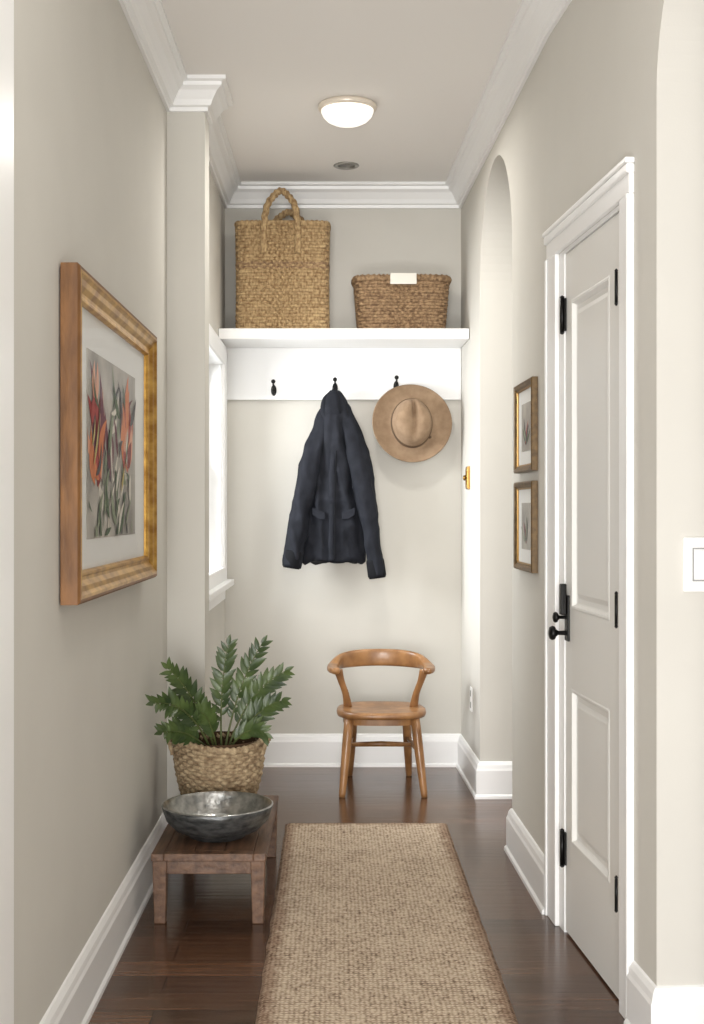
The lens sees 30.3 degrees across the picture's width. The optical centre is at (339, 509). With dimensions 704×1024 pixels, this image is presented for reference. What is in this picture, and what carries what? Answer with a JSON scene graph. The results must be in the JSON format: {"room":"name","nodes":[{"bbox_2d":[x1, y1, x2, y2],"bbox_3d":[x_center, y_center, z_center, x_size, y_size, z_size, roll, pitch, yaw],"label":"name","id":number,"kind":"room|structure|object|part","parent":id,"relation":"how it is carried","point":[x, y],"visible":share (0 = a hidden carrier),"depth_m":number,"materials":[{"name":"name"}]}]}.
{"room":"entry hallway","nodes":[
{"label":"entry hallway","id":0,"kind":"room"},
{"bbox_2d":[14,0,166,1023],"bbox_3d":[-0.740,-0.172,3.725,0.150,2.945,2.550,0,0,0],"label":"wall","id":1,"kind":"structure","parent":0,"point":[90,113],"depth_m":3.26,"materials":[{"name":"paint"}]},
{"bbox_2d":[0,0,13,1023],"bbox_3d":[-0.733,0.000,2.502,0.175,2.600,0.145,0,0,0],"label":"trim","id":2,"kind":"structure","parent":1,"relation":"attached to","point":[6,6],"depth_m":2.52,"materials":[{"name":"white paint"}]},
{"bbox_2d":[39,813,167,1023],"bbox_3d":[-0.583,1.218,4.525,0.165,0.165,4.150,0,0,0],"label":"baseboard","id":3,"kind":"structure","parent":1,"relation":"attached to","point":[72,1001],"depth_m":3.58,"materials":[{"name":"white paint"}]},
{"bbox_2d":[60,262,156,604],"bbox_3d":[-0.638,-0.180,3.720,0.051,0.810,1.300,0,0,0],"label":"framed botanical print","id":4,"kind":"object","parent":1,"relation":"attached to","point":[108,357],"visible":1,"depth_m":3.54,"materials":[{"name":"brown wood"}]},
{"bbox_2d":[167,112,208,798],"bbox_3d":[-0.685,-0.172,5.080,0.330,2.945,0.160,0,0,0],"label":"wall","id":5,"kind":"structure","parent":0,"point":[187,132],"depth_m":5.00,"materials":[{"name":"paint"}]},
{"bbox_2d":[209,168,224,730],"bbox_3d":[-0.654,-0.172,5.880,0.140,2.945,1.440,0,0,0],"label":"wall","id":6,"kind":"structure","parent":0,"point":[216,207],"depth_m":6.15,"materials":[{"name":"paint"}]},
{"bbox_2d":[209,591,224,610],"bbox_3d":[-0.576,0.407,5.915,0.016,0.065,1.070,0,0,0],"label":"apron","id":7,"kind":"object","parent":6,"relation":"attached to","point":[221,597],"visible":0.28,"depth_m":5.98,"materials":[{"name":"white paint"}]},
{"bbox_2d":[209,324,226,589],"bbox_3d":[-0.641,-0.217,5.915,0.163,1.175,1.110,0,0,0],"label":"window","id":8,"kind":"structure","parent":6,"relation":"attached to","point":[214,364],"depth_m":6.36,"materials":[{"name":"white glass"}]},
{"bbox_2d":[209,579,233,601],"bbox_3d":[-0.582,0.360,5.915,0.105,0.030,1.190,0,0,0],"label":"sill","id":9,"kind":"structure","parent":6,"relation":"attached to","point":[216,591],"depth_m":5.80,"materials":[{"name":"white paint"}]},
{"bbox_2d":[161,0,521,181],"bbox_3d":[-0.200,-1.695,2.375,5.600,0.100,8.750,0,0,0],"label":"ceiling","id":10,"kind":"structure","parent":0,"point":[426,66],"depth_m":4.89,"materials":[{"name":"white paint"}]},
{"bbox_2d":[333,162,358,169],"bbox_3d":[0.030,-1.641,6.200,0.124,0.008,0.124,0,0,0],"label":"recessed light","id":11,"kind":"object","parent":10,"relation":"in","point":[340,165],"visible":1,"depth_m":6.20,"materials":[{"name":"silver metal"}]},
{"bbox_2d":[318,96,376,127],"bbox_3d":[0.030,-1.602,5.270,0.240,0.086,0.240,0,0,0],"label":"ceiling lamp","id":12,"kind":"object","parent":10,"relation":"attached to","point":[340,111],"visible":1,"depth_m":5.20,"materials":[{"name":"white glass"}]},
{"bbox_2d":[225,209,460,733],"bbox_3d":[0.875,-0.172,6.675,3.450,2.945,0.150,0,0,0],"label":"wall","id":13,"kind":"structure","parent":0,"point":[312,614],"depth_m":6.60,"materials":[{"name":"paint"}]},
{"bbox_2d":[219,328,468,399],"bbox_3d":[0.018,-0.715,6.417,1.203,0.314,0.364,0,0,0],"label":"wall shelf","id":14,"kind":"object","parent":13,"relation":"attached to","point":[303,363],"visible":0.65,"depth_m":6.58,"materials":[{"name":"white paint"}]},
{"bbox_2d":[271,379,276,395],"bbox_3d":[-0.335,-0.617,6.545,0.028,0.079,0.068,0,0,0],"label":"coat hook","id":15,"kind":"object","parent":14,"relation":"attached to","point":[273,388],"visible":1,"depth_m":6.54,"materials":[{"name":"black metal"}]},
{"bbox_2d":[234,187,330,327],"bbox_3d":[-0.282,-1.222,6.413,0.475,0.694,0.253,0,0,0],"label":"basket","id":16,"kind":"object","parent":14,"relation":"on","point":[282,268],"visible":0.91,"depth_m":6.31,"materials":[{"name":"brown wicker"}]},
{"bbox_3d":[-0.287,-1.408,6.314,0.202,0.323,0.055,0,0,0],"label":"handle","id":17,"kind":"part","parent":16,"relation":"part of","materials":[{"name":"brown wicker"}]},
{"bbox_3d":[-0.257,-1.376,6.482,0.202,0.258,0.055,0,0,0],"label":"handle","id":18,"kind":"part","parent":16,"relation":"part of","materials":[{"name":"brown wicker"}]},
{"bbox_2d":[332,377,337,389],"bbox_3d":[-0.025,-0.626,6.545,0.028,0.079,0.068,0,0,0],"label":"coat hook","id":19,"kind":"object","parent":14,"relation":"attached to","point":[334,378],"visible":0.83,"depth_m":6.52,"materials":[{"name":"black metal"}]},
{"bbox_2d":[282,383,385,578],"bbox_3d":[-0.028,-0.147,6.479,0.518,0.980,0.188,0,0,0],"label":"jacket","id":20,"kind":"object","parent":19,"relation":"hanging from","point":[333,516],"visible":1,"depth_m":6.43,"materials":[{"name":"grey fabric"}]},
{"bbox_2d":[325,389,340,413],"bbox_3d":[-0.034,-0.532,6.483,0.090,0.152,0.073,0,0,0],"label":"coat collar","id":21,"kind":"object","parent":20,"relation":"attached to","point":[333,397],"depth_m":6.46,"materials":[{"name":"grey fabric"}]},
{"bbox_3d":[0.015,-0.689,6.588,1.196,0.262,0.021,0,0,0],"label":"hook rail","id":22,"kind":"part","parent":14,"relation":"part of","materials":[{"name":"white paint"}]},
{"bbox_2d":[393,375,398,387],"bbox_3d":[0.284,-0.636,6.545,0.028,0.079,0.068,0,0,0],"label":"coat hook","id":23,"kind":"object","parent":14,"relation":"attached to","point":[396,377],"visible":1,"depth_m":6.54,"materials":[{"name":"black metal"}]},
{"bbox_2d":[372,384,451,461],"bbox_3d":[0.361,-0.435,6.474,0.400,0.392,0.160,0,0,0],"label":"felt hat","id":24,"kind":"object","parent":23,"relation":"hanging from","point":[411,422],"visible":1,"depth_m":6.49,"materials":[{"name":"brown fabric"}]},
{"bbox_2d":[351,273,451,327],"bbox_3d":[0.302,-1.010,6.427,0.495,0.273,0.294,0,0,0],"label":"storage basket","id":25,"kind":"object","parent":14,"relation":"on","point":[394,300],"visible":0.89,"depth_m":6.31,"materials":[{"name":"brown wicker"}]},
{"bbox_2d":[264,734,459,762],"bbox_3d":[0.015,1.218,6.590,1.198,0.165,0.020,0,0,0],"label":"baseboard","id":26,"kind":"structure","parent":13,"relation":"attached to","point":[284,748],"depth_m":6.58,"materials":[{"name":"white paint"}]},
{"bbox_2d":[88,767,624,1023],"bbox_3d":[-0.200,1.350,2.375,5.600,0.100,8.750,0,0,0],"label":"floor","id":27,"kind":"structure","parent":0,"point":[205,964],"depth_m":4.01,"materials":[{"name":"brown wood"}]},
{"bbox_2d":[151,795,278,923],"bbox_3d":[-0.412,1.188,4.490,0.360,0.223,0.840,0,0,0],"label":"wooden bench","id":28,"kind":"object","parent":27,"relation":"on","point":[175,852],"visible":0.62,"depth_m":4.09,"materials":[{"name":"brown wood"}]},
{"bbox_3d":[-0.566,1.200,4.100,0.046,0.201,0.046,0,0,0],"label":"leg","id":29,"kind":"part","parent":28,"relation":"part of","materials":[{"name":"brown wood"}]},
{"bbox_2d":[161,791,272,842],"bbox_3d":[-0.404,1.021,4.290,0.369,0.110,0.369,0,0,0],"label":"metal bowl","id":30,"kind":"object","parent":28,"relation":"on","point":[210,816],"visible":1,"depth_m":4.22,"materials":[{"name":"silver metal"}]},
{"bbox_2d":[172,735,265,794],"bbox_3d":[-0.438,0.944,4.714,0.338,0.244,0.338,0,0,0],"label":"basket","id":31,"kind":"object","parent":28,"relation":"on","point":[202,763],"depth_m":4.59,"materials":[{"name":"wicker"}]},
{"bbox_2d":[145,635,294,794],"bbox_3d":[-0.509,0.759,4.629,0.628,0.618,0.401,0,0,-37],"label":"fern plant","id":32,"kind":"object","parent":28,"relation":"on","point":[209,759],"visible":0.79,"depth_m":4.62,"materials":[{"name":"green plant"}]},
{"bbox_3d":[-0.611,0.852,4.715,0.038,0.057,0.117,0,0,0],"label":"handle","id":33,"kind":"part","parent":32,"relation":"part of","materials":[{"name":"wicker"}]},
{"bbox_3d":[-0.270,0.852,4.715,0.039,0.056,0.117,0,0,0],"label":"handle","id":34,"kind":"part","parent":32,"relation":"part of","materials":[{"name":"wicker"}]},
{"bbox_3d":[-0.258,1.200,4.100,0.046,0.201,0.046,0,0,0],"label":"leg","id":35,"kind":"part","parent":28,"relation":"part of","materials":[{"name":"brown wood"}]},
{"bbox_3d":[-0.258,1.200,4.880,0.046,0.201,0.046,0,0,0],"label":"leg","id":36,"kind":"part","parent":28,"relation":"part of","materials":[{"name":"brown wood"}]},
{"bbox_2d":[264,763,456,766],"bbox_3d":[0.015,1.290,6.586,1.198,0.020,0.028,0,0,0],"label":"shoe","id":37,"kind":"object","parent":27,"relation":"on","point":[265,764],"visible":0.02,"depth_m":6.57,"materials":[{"name":"white paint"}]},
{"bbox_2d":[327,649,434,797],"bbox_3d":[0.192,0.990,6.120,0.506,0.630,0.507,0,0,0],"label":"wooden armchair","id":38,"kind":"object","parent":27,"relation":"on","point":[408,715],"visible":1,"depth_m":6.08,"materials":[{"name":"brown wood"}]},
{"bbox_3d":[0.015,0.837,6.095,0.036,0.189,0.100,0,0,42],"label":"arm post","id":39,"kind":"part","parent":38,"relation":"part of","materials":[{"name":"brown wood"}]},
{"bbox_3d":[0.028,1.122,5.908,0.044,0.361,0.094,0,0,31],"label":"leg","id":40,"kind":"part","parent":38,"relation":"part of","materials":[{"name":"brown wood"}]},
{"bbox_3d":[0.058,1.121,6.287,0.044,0.368,0.174,0,0,-7],"label":"leg","id":41,"kind":"part","parent":38,"relation":"part of","materials":[{"name":"brown wood"}]},
{"bbox_3d":[0.192,0.718,6.155,0.506,0.086,0.357,0,0,0],"label":"bow rail","id":42,"kind":"part","parent":38,"relation":"part of","materials":[{"name":"brown wood"}]},
{"bbox_3d":[0.192,0.936,6.070,0.416,0.032,0.400,0,0,0],"label":"seat","id":43,"kind":"part","parent":38,"relation":"part of","materials":[{"name":"brown wood"}]},
{"bbox_3d":[0.326,1.121,6.287,0.044,0.368,0.174,0,0,7],"label":"leg","id":44,"kind":"part","parent":38,"relation":"part of","materials":[{"name":"brown wood"}]},
{"bbox_3d":[0.369,0.837,6.095,0.036,0.189,0.100,0,0,-42],"label":"arm post","id":45,"kind":"part","parent":38,"relation":"part of","materials":[{"name":"brown wood"}]},
{"bbox_3d":[0.360,1.122,5.907,0.044,0.361,0.098,0,0,-38],"label":"leg","id":46,"kind":"part","parent":38,"relation":"part of","materials":[{"name":"brown wood"}]},
{"bbox_2d":[255,823,517,1023],"bbox_3d":[0.115,1.292,3.925,0.669,0.011,2.883,0,0,0],"label":"jute runner rug","id":47,"kind":"object","parent":27,"relation":"on","point":[371,923],"visible":1,"depth_m":3.94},
{"bbox_2d":[456,763,511,798],"bbox_3d":[0.710,1.290,6.223,0.228,0.020,0.758,0,0,-1],"label":"shoe","id":48,"kind":"object","parent":27,"relation":"on","point":[476,796],"visible":0.63,"depth_m":5.85,"materials":[{"name":"white paint"}]},
{"bbox_2d":[504,845,543,913],"bbox_3d":[0.742,1.290,4.581,0.229,0.020,0.806,0,0,0],"label":"shoe","id":49,"kind":"object","parent":27,"relation":"on","point":[540,907],"visible":0.46,"depth_m":4.51,"materials":[{"name":"white paint"}]},
{"bbox_2d":[461,37,548,852],"bbox_3d":[0.744,-0.172,5.403,0.261,2.945,2.405,0,0,0],"label":"wall","id":50,"kind":"structure","parent":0,"point":[505,211],"depth_m":5.87,"materials":[{"name":"paint"}]},
{"bbox_2d":[463,466,469,488],"bbox_3d":[0.608,-0.155,6.270,0.031,0.110,0.080,0,0,0],"label":"light switch","id":51,"kind":"object","parent":50,"relation":"attached to","point":[466,477],"visible":1,"depth_m":6.23,"materials":[{"name":"gold metal"}]},
{"bbox_2d":[470,686,472,711],"bbox_3d":[0.622,0.897,6.170,0.006,0.115,0.070,0,0,-1],"label":"wall outlet","id":52,"kind":"object","parent":50,"relation":"attached to","point":[471,688],"visible":1,"depth_m":6.14,"materials":[{"name":"white plastic"}]},
{"bbox_2d":[457,734,511,793],"bbox_3d":[0.714,1.218,6.227,0.220,0.165,0.750,0,0,-1],"label":"baseboard","id":53,"kind":"structure","parent":50,"relation":"attached to","point":[485,777],"depth_m":5.86,"materials":[{"name":"white paint"}]},
{"bbox_2d":[506,808,543,906],"bbox_3d":[0.746,1.218,4.577,0.220,0.165,0.797,0,0,0],"label":"baseboard","id":54,"kind":"structure","parent":50,"relation":"attached to","point":[524,849],"depth_m":4.53,"materials":[{"name":"white paint"}]},
{"bbox_2d":[513,376,537,473],"bbox_3d":[0.653,-0.293,4.585,0.023,0.318,0.380,0,0,-1],"label":"print","id":55,"kind":"object","parent":50,"relation":"attached to","point":[525,394],"visible":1,"depth_m":4.58,"materials":[{"name":"brown wood"}]},
{"bbox_2d":[513,480,537,572],"bbox_3d":[0.653,0.057,4.585,0.023,0.314,0.380,0,0,-1],"label":"print","id":56,"kind":"object","parent":50,"relation":"attached to","point":[525,494],"visible":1,"depth_m":4.58,"materials":[{"name":"brown wood"}]},
{"bbox_2d":[549,0,703,985],"bbox_3d":[0.894,-0.172,3.113,0.280,2.945,2.200,0,0,-4],"label":"wall","id":57,"kind":"structure","parent":0,"point":[626,77],"depth_m":3.12,"materials":[{"name":"beige paint"}]},
{"bbox_2d":[119,0,571,208],"bbox_3d":[0.085,-1.587,4.300,1.500,0.115,4.601,0,0,0],"label":"crown molding","id":58,"kind":"structure","parent":57,"relation":"attached to","point":[534,21],"depth_m":5.15,"materials":[{"name":"white paint"}]},
{"bbox_2d":[547,251,566,931],"bbox_3d":[0.816,0.250,4.101,0.294,2.100,0.178,0,0,-4],"label":"door frame","id":59,"kind":"structure","parent":57,"relation":"attached to","point":[553,262],"depth_m":4.06,"materials":[{"name":"white paint"}]},
{"bbox_2d":[544,260,546,915],"bbox_3d":[0.660,0.250,4.170,0.007,2.100,0.018,0,0,0],"label":"bead","id":60,"kind":"object","parent":59,"relation":"attached to","point":[545,263],"depth_m":4.16},
{"bbox_2d":[564,832,566,865],"bbox_3d":[0.690,1.040,4.005,0.006,0.100,0.038,0,0,-4],"label":"hinge leaf","id":61,"kind":"object","parent":57,"relation":"attached to","point":[565,833],"visible":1,"depth_m":3.99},
{"bbox_2d":[560,831,563,864],"bbox_3d":[0.683,1.040,4.001,0.013,0.104,0.014,0,0,0],"label":"pin","id":62,"kind":"object","parent":61,"relation":"attached to","point":[561,832],"depth_m":4.00,"materials":[{"name":"black metal"}]},
{"bbox_2d":[564,298,566,330],"bbox_3d":[0.690,-0.600,4.005,0.006,0.100,0.038,0,0,-4],"label":"hinge leaf","id":63,"kind":"object","parent":57,"relation":"attached to","point":[565,299],"visible":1,"depth_m":3.99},
{"bbox_2d":[560,298,563,331],"bbox_3d":[0.683,-0.600,4.001,0.013,0.104,0.014,0,0,0],"label":"pin","id":64,"kind":"object","parent":63,"relation":"attached to","point":[561,299],"depth_m":4.00,"materials":[{"name":"black metal"}]},
{"bbox_2d":[542,157,634,298],"bbox_3d":[0.836,-0.762,3.738,0.306,0.255,0.917,0,0,-4],"label":"door frame","id":65,"kind":"structure","parent":57,"relation":"in","point":[590,251],"depth_m":3.67,"materials":[{"name":"white paint"}]},
{"bbox_2d":[544,163,633,245],"bbox_3d":[0.698,-0.863,3.728,0.022,0.025,0.915,0,0,-4],"label":"bead","id":66,"kind":"object","parent":65,"relation":"attached to","point":[627,168],"visible":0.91,"depth_m":3.61,"materials":[{"name":"white paint"}]},
{"bbox_3d":[0.725,-0.710,3.724,0.021,0.150,0.413,0,0,-4],"label":"rail","id":67,"kind":"part","parent":65,"relation":"part of","materials":[{"name":"white paint"}]},
{"bbox_3d":[0.746,0.254,3.693,0.066,2.077,0.618,0,0,0],"label":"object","id":68,"kind":"object","parent":65,"relation":"attached to","visible":0},
{"bbox_2d":[566,250,571,936],"bbox_3d":[0.708,0.254,3.965,0.021,2.077,0.070,0,0,-4],"label":"stile","id":69,"kind":"object","parent":68,"relation":"attached to","point":[568,255],"visible":0.5,"depth_m":3.97,"materials":[{"name":"white paint"}]},
{"bbox_2d":[552,612,565,622],"bbox_3d":[0.673,0.328,3.976,0.044,0.034,0.034,0,0,0],"label":"knob","id":70,"kind":"object","parent":69,"relation":"attached to","point":[556,617],"visible":1,"depth_m":3.97,"materials":[{"name":"black metal"}]},
{"bbox_2d":[565,595,569,641],"bbox_3d":[0.694,0.330,3.969,0.008,0.140,0.040,0,0,-4],"label":"escutcheon","id":71,"kind":"object","parent":69,"relation":"attached to","point":[567,620],"visible":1,"depth_m":3.95,"materials":[{"name":"black metal"}]},
{"bbox_2d":[548,626,566,639],"bbox_3d":[0.666,0.375,3.965,0.059,0.044,0.044,0,0,0],"label":"door knob","id":72,"kind":"object","parent":71,"relation":"attached to","point":[552,632],"visible":1,"depth_m":3.96,"materials":[{"name":"black metal"}]},
{"bbox_2d":[559,584,566,614],"bbox_3d":[0.681,0.273,3.969,0.018,0.095,0.027,0,0,-4],"label":"thumb latch","id":73,"kind":"object","parent":71,"relation":"attached to","point":[562,587],"visible":1,"depth_m":3.96,"materials":[{"name":"black metal"}]},
{"bbox_2d":[571,689,609,882],"bbox_3d":[0.720,0.775,3.724,0.016,0.470,0.413,0,0,-4],"label":"panel","id":74,"kind":"object","parent":68,"relation":"attached to","point":[590,720],"visible":0.87,"depth_m":3.73,"materials":[{"name":"white paint"}]},
{"bbox_2d":[571,275,609,620],"bbox_3d":[0.720,-0.168,3.724,0.016,0.935,0.413,0,0,-4],"label":"panel","id":75,"kind":"object","parent":68,"relation":"attached to","point":[590,310],"visible":0.87,"depth_m":3.73,"materials":[{"name":"white paint"}]},
{"bbox_2d":[572,845,609,986],"bbox_3d":[0.725,1.151,3.724,0.021,0.282,0.413,0,0,-4],"label":"rail","id":76,"kind":"object","parent":68,"relation":"attached to","point":[590,889],"visible":0.64,"depth_m":3.70,"materials":[{"name":"white paint"}]},
{"bbox_2d":[610,213,618,998],"bbox_3d":[0.745,0.254,3.451,0.021,2.077,0.135,0,0,-4],"label":"stile","id":77,"kind":"object","parent":68,"relation":"attached to","point":[614,222],"visible":0.36,"depth_m":3.47,"materials":[{"name":"white paint"}]},
{"bbox_2d":[615,879,617,909],"bbox_3d":[0.719,1.000,3.385,0.008,0.080,0.008,0,0,0],"label":"hinge pin","id":78,"kind":"object","parent":57,"relation":"attached to","point":[616,880],"visible":1,"depth_m":3.38,"materials":[{"name":"black metal"}]},
{"bbox_2d":[615,272,617,302],"bbox_3d":[0.719,-0.580,3.385,0.008,0.080,0.008,0,0,0],"label":"hinge pin","id":79,"kind":"object","parent":57,"relation":"attached to","point":[616,273],"visible":1,"depth_m":3.38,"materials":[{"name":"black metal"}]},
{"bbox_2d":[615,594,617,624],"bbox_3d":[0.719,0.260,3.385,0.008,0.080,0.008,0,0,0],"label":"hinge pin","id":80,"kind":"object","parent":57,"relation":"attached to","point":[616,596],"visible":1,"depth_m":3.38,"materials":[{"name":"black metal"}]},
{"bbox_2d":[619,193,633,1018],"bbox_3d":[0.732,0.250,3.322,0.014,2.100,0.090,0,0,-4],"label":"door frame","id":81,"kind":"structure","parent":57,"relation":"attached to","point":[631,195],"depth_m":3.32,"materials":[{"name":"white paint"}]},
{"bbox_3d":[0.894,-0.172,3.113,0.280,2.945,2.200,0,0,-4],"label":"door","id":82,"kind":"part","parent":57,"relation":"part of","materials":[{"name":"paint"}]},
{"bbox_2d":[627,960,703,1023],"bbox_3d":[0.879,1.218,3.178,0.314,0.165,0.199,0,0,0],"label":"baseboard","id":83,"kind":"structure","parent":57,"relation":"attached to","point":[647,1003],"depth_m":3.09,"materials":[{"name":"white paint"}]},
{"bbox_2d":[683,537,703,591],"bbox_3d":[0.857,0.130,3.100,0.076,0.130,0.014,0,0,-4],"label":"light switch","id":84,"kind":"object","parent":57,"relation":"attached to","point":[693,547],"visible":1,"depth_m":3.10,"materials":[{"name":"white plastic"}]},
{"bbox_3d":[0.858,0.130,3.097,0.036,0.080,0.003,0,0,-4],"label":"rocker frame","id":85,"kind":"part","parent":84,"relation":"part of","materials":[{"name":"grey plastic"}]}
]}

